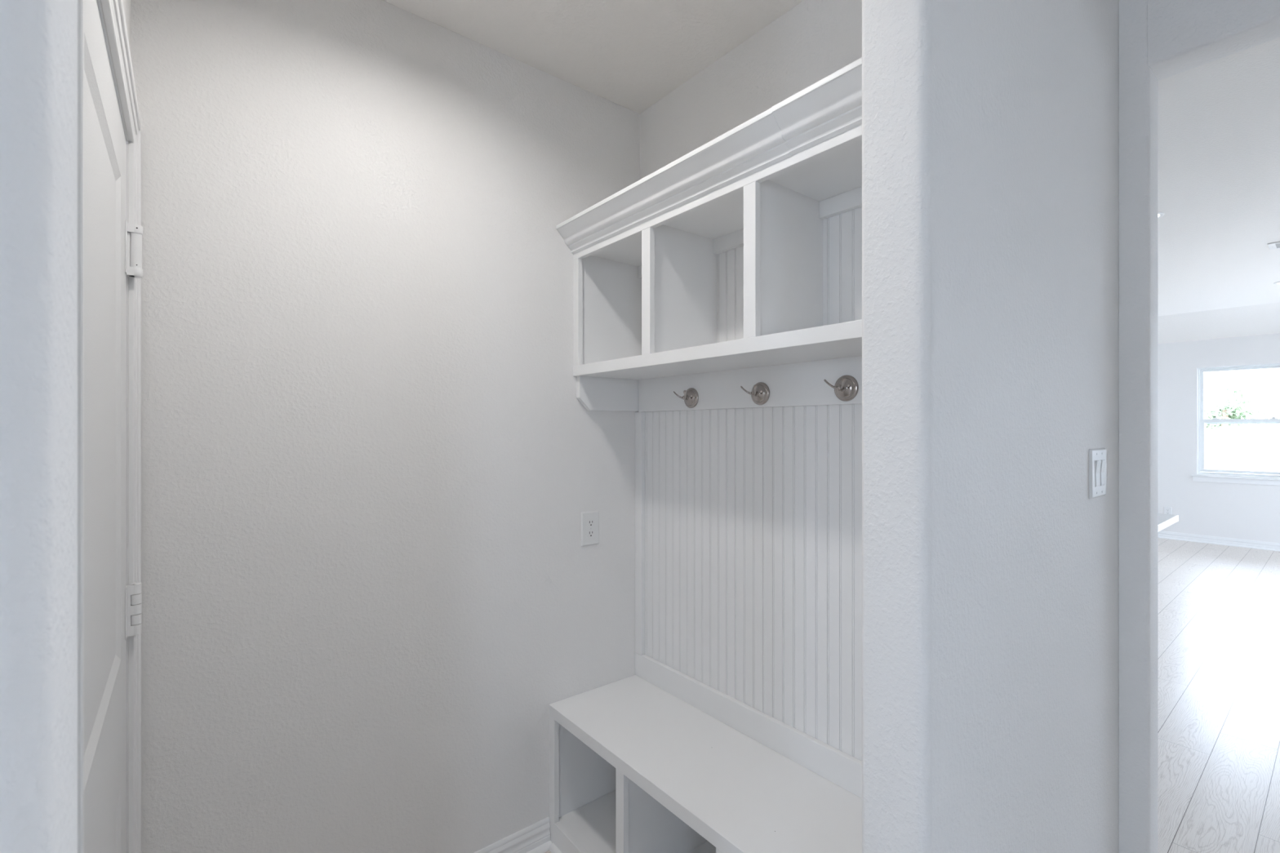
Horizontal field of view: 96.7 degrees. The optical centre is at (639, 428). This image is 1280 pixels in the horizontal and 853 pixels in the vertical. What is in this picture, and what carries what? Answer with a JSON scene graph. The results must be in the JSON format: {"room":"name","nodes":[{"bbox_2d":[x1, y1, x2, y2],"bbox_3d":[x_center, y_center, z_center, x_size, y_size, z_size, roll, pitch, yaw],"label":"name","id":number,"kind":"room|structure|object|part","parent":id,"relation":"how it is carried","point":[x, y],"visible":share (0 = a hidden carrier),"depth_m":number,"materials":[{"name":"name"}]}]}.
{"room":"mudroom","nodes":[
{"label":"mudroom","id":0,"kind":"room"},
{"bbox_2d":[99,0,130,852],"bbox_3d":[-0.828,0.104,0.788,0.115,2.686,1.235,0,0,-39],"label":"wall","id":1,"kind":"structure","parent":0,"point":[126,3],"depth_m":1.25,"materials":[{"name":"white paint"}]},
{"bbox_2d":[77,0,141,852],"bbox_3d":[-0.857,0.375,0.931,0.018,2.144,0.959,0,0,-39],"label":"trim","id":2,"kind":"structure","parent":1,"relation":"attached to","point":[113,11],"depth_m":1.11,"materials":[{"name":"white paint"}]},
{"bbox_2d":[84,0,142,852],"bbox_3d":[-0.875,0.406,0.927,0.062,2.062,0.822,0,0,-39],"label":"door","id":3,"kind":"structure","parent":1,"relation":"in","point":[113,246],"depth_m":0.94,"materials":[{"name":"white paint"}]},
{"bbox_2d":[130,0,639,852],"bbox_3d":[-0.771,0.104,1.701,2.115,2.686,0.120,0,0,-39],"label":"wall","id":4,"kind":"structure","parent":0,"point":[372,460],"depth_m":1.62,"materials":[{"name":"white paint"}]},
{"bbox_2d":[474,817,551,852],"bbox_3d":[-0.729,1.400,1.639,1.072,0.094,0.029,0,0,-39],"label":"baseboard","id":5,"kind":"structure","parent":4,"relation":"attached to","point":[535,837],"depth_m":1.92,"materials":[{"name":"white paint"}]},
{"bbox_2d":[581,510,599,546],"bbox_3d":[-0.182,0.366,2.090,0.078,0.124,0.006,0,0,-39],"label":"wall outlet","id":6,"kind":"object","parent":4,"relation":"attached to","point":[589,520],"visible":1,"depth_m":2.09,"materials":[{"name":"white plastic"}]},
{"bbox_2d":[586,529,595,537],"bbox_3d":[-0.180,0.386,2.088,0.034,0.028,0.001,0,0,-39],"label":"receptacle","id":7,"kind":"object","parent":6,"relation":"attached to","point":[590,533],"depth_m":2.09,"materials":[{"name":"white plastic"}]},
{"bbox_2d":[586,519,595,527],"bbox_3d":[-0.180,0.347,2.088,0.034,0.028,0.001,0,0,-39],"label":"receptacle","id":8,"kind":"object","parent":6,"relation":"attached to","point":[590,522],"depth_m":2.09,"materials":[{"name":"white plastic"}]},
{"bbox_2d":[0,0,1119,852],"bbox_3d":[-0.495,0.104,0.192,4.665,2.686,0.112,0,0,-39],"label":"wall","id":9,"kind":"structure","parent":0,"point":[990,128],"depth_m":0.94,"materials":[{"name":"white paint"}]},
{"bbox_2d":[1088,448,1106,499],"bbox_3d":[1.156,0.112,1.432,0.134,0.123,0.011,0,0,-39],"label":"light switch","id":10,"kind":"object","parent":9,"relation":"attached to","point":[1097,456],"visible":1,"depth_m":1.42,"materials":[{"name":"white plastic"}]},
{"bbox_2d":[382,0,803,113],"bbox_3d":[0.155,-1.289,-0.823,4.815,0.100,5.220,0,0,-39],"label":"ceiling","id":11,"kind":"structure","parent":0,"point":[631,55],"depth_m":1.78,"materials":[{"name":"white paint"}]},
{"bbox_2d":[640,0,862,179],"bbox_3d":[0.432,0.104,1.794,0.120,2.686,1.235,0,0,-39],"label":"wall","id":12,"kind":"structure","parent":0,"point":[813,40],"depth_m":1.78,"materials":[{"name":"white paint"}]},
{"bbox_2d":[555,57,862,411],"bbox_3d":[0.235,-0.392,1.637,0.373,0.649,1.234,0,0,-39],"label":"cubby shelf","id":13,"kind":"object","parent":12,"relation":"attached to","point":[645,254],"visible":0.65,"depth_m":1.56,"materials":[{"name":"white paint"}]},
{"bbox_3d":[-0.109,-0.428,2.140,0.282,0.405,0.019,0,0,-39],"label":"panel","id":14,"kind":"part","parent":13,"relation":"part of","materials":[{"name":"white paint"}]},
{"bbox_3d":[0.026,-0.671,1.656,0.071,0.088,0.944,0,0,-39],"label":"crown molding","id":15,"kind":"part","parent":13,"relation":"part of","materials":[{"name":"white paint"}]},
{"bbox_3d":[0.152,-0.640,1.571,0.019,0.066,1.234,0,0,-39],"label":"rail","id":16,"kind":"part","parent":13,"relation":"part of","materials":[{"name":"white paint"}]},
{"bbox_3d":[0.152,-0.207,1.571,0.019,0.036,1.234,0,0,-39],"label":"rail","id":17,"kind":"part","parent":13,"relation":"part of","materials":[{"name":"white paint"}]},
{"bbox_3d":[0.411,-0.673,1.174,0.071,0.088,0.291,0,0,-39],"label":"crown molding","id":18,"kind":"part","parent":13,"relation":"part of","materials":[{"name":"white paint"}]},
{"bbox_2d":[644,206,862,760],"bbox_3d":[0.383,0.153,1.755,0.004,1.612,1.234,0,0,-39],"label":"beadboard panel","id":19,"kind":"object","parent":12,"relation":"attached to","point":[753,516],"visible":0.29,"depth_m":1.74,"materials":[{"name":"white paint"}]},
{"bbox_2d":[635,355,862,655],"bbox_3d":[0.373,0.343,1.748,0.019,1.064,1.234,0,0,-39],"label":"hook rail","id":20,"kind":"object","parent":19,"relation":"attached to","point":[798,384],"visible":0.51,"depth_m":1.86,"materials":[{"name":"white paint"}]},
{"bbox_2d":[673,387,698,408],"bbox_3d":[0.155,-0.106,1.956,0.061,0.070,0.070,0,0,-39],"label":"coat hook","id":21,"kind":"object","parent":20,"relation":"attached to","point":[691,397],"visible":1,"depth_m":1.96,"materials":[{"name":"silver metal"}]},
{"bbox_2d":[740,382,769,404],"bbox_3d":[0.345,-0.107,1.719,0.061,0.070,0.070,0,0,-39],"label":"coat hook","id":22,"kind":"object","parent":20,"relation":"attached to","point":[760,393],"visible":1,"depth_m":1.72,"materials":[{"name":"silver metal"}]},
{"bbox_2d":[823,374,858,401],"bbox_3d":[0.525,-0.107,1.493,0.061,0.070,0.070,0,0,-39],"label":"coat hook","id":23,"kind":"object","parent":20,"relation":"attached to","point":[846,388],"visible":1,"depth_m":1.49,"materials":[{"name":"silver metal"}]},
{"bbox_3d":[0.525,-0.107,1.493,0.018,0.015,0.015,0,0,-39],"label":"post","id":24,"kind":"part","parent":23,"relation":"part of","materials":[{"name":"silver metal"}]},
{"bbox_2d":[544,537,1279,852],"bbox_3d":[2.786,1.497,2.481,13.050,0.100,9.100,0,0,-39],"label":"floor","id":25,"kind":"structure","parent":0,"point":[1219,606],"depth_m":3.05,"materials":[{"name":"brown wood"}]},
{"bbox_2d":[548,652,862,852],"bbox_3d":[0.219,1.161,1.625,0.420,0.572,1.234,0,0,-39],"label":"bench","id":26,"kind":"object","parent":25,"relation":"on","point":[658,758],"visible":0.91,"depth_m":1.70,"materials":[{"name":"white paint"}]},
{"bbox_3d":[0.071,1.438,1.488,0.017,0.018,1.206,0,0,-39],"label":"shoe molding","id":27,"kind":"part","parent":26,"relation":"part of","materials":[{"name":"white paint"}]},
{"bbox_3d":[0.075,1.403,1.509,0.019,0.088,1.234,0,0,-39],"label":"rail","id":28,"kind":"part","parent":26,"relation":"part of","materials":[{"name":"white paint"}]},
{"bbox_3d":[-0.146,1.181,2.110,0.385,0.358,0.019,0,0,-39],"label":"panel","id":29,"kind":"part","parent":26,"relation":"part of","materials":[{"name":"white paint"}]},
{"bbox_3d":[0.373,0.918,1.748,0.018,0.087,1.234,0,0,-39],"label":"rail","id":30,"kind":"part","parent":26,"relation":"part of","materials":[{"name":"white paint"}]},
{"bbox_2d":[1157,513,1178,532],"bbox_3d":[1.895,0.992,3.928,1.765,0.910,2.428,0,0,-39],"label":"kitchen island","id":31,"kind":"object","parent":25,"relation":"on","point":[1164,521],"visible":0.04,"depth_m":3.38,"materials":[{"name":"white stone"}]},
{"bbox_2d":[1147,0,1279,80],"bbox_3d":[2.324,-1.162,0.411,0.115,0.382,2.942,0,0,-39],"label":"wall opening header","id":32,"kind":"structure","parent":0,"point":[1184,35],"depth_m":1.46,"materials":[{"name":"white paint"}]},
{"bbox_2d":[1119,0,1157,852],"bbox_3d":[0.078,0.047,3.223,0.115,2.800,4.262,0,0,-39],"label":"door frame","id":33,"kind":"structure","parent":32,"relation":"attached to","point":[1138,83],"depth_m":1.55,"materials":[{"name":"white paint"}]},
{"bbox_2d":[1157,37,1279,343],"bbox_3d":[4.653,-1.300,3.973,7.970,0.345,8.800,0,0,-39],"label":"ceiling","id":34,"kind":"structure","parent":0,"point":[1219,120],"depth_m":3.34,"materials":[{"name":"white paint"}]},
{"bbox_2d":[1157,212,1164,218],"bbox_3d":[3.234,-1.350,3.643,0.184,0.006,0.184,0,0,-39],"label":"recessed light","id":35,"kind":"object","parent":34,"relation":"in","point":[1159,214],"visible":0.21,"depth_m":3.58,"materials":[{"name":"white plastic"}]},
{"bbox_2d":[1267,241,1279,249],"bbox_3d":[4.778,-1.348,4.073,0.200,0.009,0.372,0,0,-39],"label":"ceiling vent","id":36,"kind":"object","parent":34,"relation":"in","point":[1272,246],"visible":1,"depth_m":4.17,"materials":[{"name":"white plastic"}]},
{"bbox_2d":[1157,333,1279,542],"bbox_3d":[7.825,0.047,6.507,0.150,2.800,9.100,0,0,-39],"label":"wall","id":37,"kind":"structure","parent":0,"point":[1250,512],"depth_m":7.29,"materials":[{"name":"white paint"}]},
{"bbox_2d":[1164,506,1172,515],"bbox_3d":[6.944,1.092,7.484,0.007,0.124,0.078,0,0,-39],"label":"wall outlet","id":38,"kind":"object","parent":37,"relation":"attached to","point":[1167,510],"visible":0.93,"depth_m":7.48,"materials":[{"name":"white plastic"}]},
{"bbox_2d":[1157,530,1279,551],"bbox_3d":[7.755,1.400,6.451,0.029,0.094,8.798,0,0,-39],"label":"baseboard","id":39,"kind":"structure","parent":37,"relation":"attached to","point":[1164,535],"depth_m":7.09,"materials":[{"name":"white paint"}]},
{"bbox_2d":[1191,362,1279,485],"bbox_3d":[7.414,-0.054,6.985,0.175,1.456,0.916,0,0,-39],"label":"window","id":40,"kind":"structure","parent":37,"relation":"in","point":[1213,475],"depth_m":7.13,"materials":[{"name":"white plastic"}]},
{"bbox_3d":[7.360,0.602,6.941,0.035,0.018,0.916,0,0,-39],"label":"sill","id":41,"kind":"part","parent":40,"relation":"part of","materials":[{"name":"white paint"}]},
{"bbox_3d":[7.394,0.586,6.969,0.056,0.012,0.829,0,0,-39],"label":"sill","id":42,"kind":"part","parent":40,"relation":"part of","materials":[{"name":"white paint"}]},
{"bbox_3d":[7.454,-0.407,7.017,0.023,0.696,0.777,0,0,-39],"label":"sash","id":43,"kind":"part","parent":40,"relation":"part of","materials":[{"name":"white plastic"}]},
{"bbox_3d":[7.432,0.216,6.999,0.026,0.672,0.777,0,0,-39],"label":"sash","id":44,"kind":"part","parent":40,"relation":"part of","materials":[{"name":"glass"}]},
{"label":"outside","id":45,"kind":"structure","parent":0,"visible":0},
{"bbox_2d":[1205,452,1273,469],"bbox_3d":[7.813,1.947,6.241,100.000,0.300,80.000,0,0,-39],"label":"ground","id":46,"kind":"structure","parent":45,"point":[1206,452],"depth_m":32.67,"materials":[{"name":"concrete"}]},
{"bbox_2d":[1204,426,1205,469],"bbox_3d":[9.549,0.872,12.600,0.250,1.850,4.230,0,0,-39],"label":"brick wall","id":47,"kind":"structure","parent":46,"relation":"on","point":[1205,426],"depth_m":10.99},
{"bbox_2d":[1204,391,1217,406],"bbox_3d":[15.713,0.314,16.294,1.475,2.979,1.742,0,0,-13],"label":"tree","id":48,"kind":"object","parent":46,"relation":"on","point":[1214,398],"visible":0.05,"depth_m":15.74,"materials":[{"name":"green plant"}]},
{"bbox_2d":[1204,379,1272,466],"bbox_3d":[15.229,0.276,14.755,1.442,3.056,1.613,0,0,-39],"label":"tree","id":49,"kind":"object","parent":46,"relation":"on","point":[1229,407],"visible":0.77,"depth_m":14.57,"materials":[{"name":"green plant"}]},
{"bbox_2d":[1207,429,1279,476],"bbox_3d":[13.354,0.888,9.752,0.060,1.758,5.170,0,0,-39],"label":"picket fence","id":50,"kind":"object","parent":46,"relation":"on","point":[1266,438],"visible":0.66,"depth_m":11.35,"materials":[{"name":"beige wood"}]},
{"bbox_3d":[13.362,0.202,9.758,0.039,0.090,5.170,0,0,-39],"label":"fence rail","id":51,"kind":"part","parent":50,"relation":"part of","materials":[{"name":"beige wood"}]},
{"bbox_3d":[13.362,0.802,9.758,0.039,0.090,5.170,0,0,-39],"label":"fence rail","id":52,"kind":"part","parent":50,"relation":"part of","materials":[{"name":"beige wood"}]}
]}

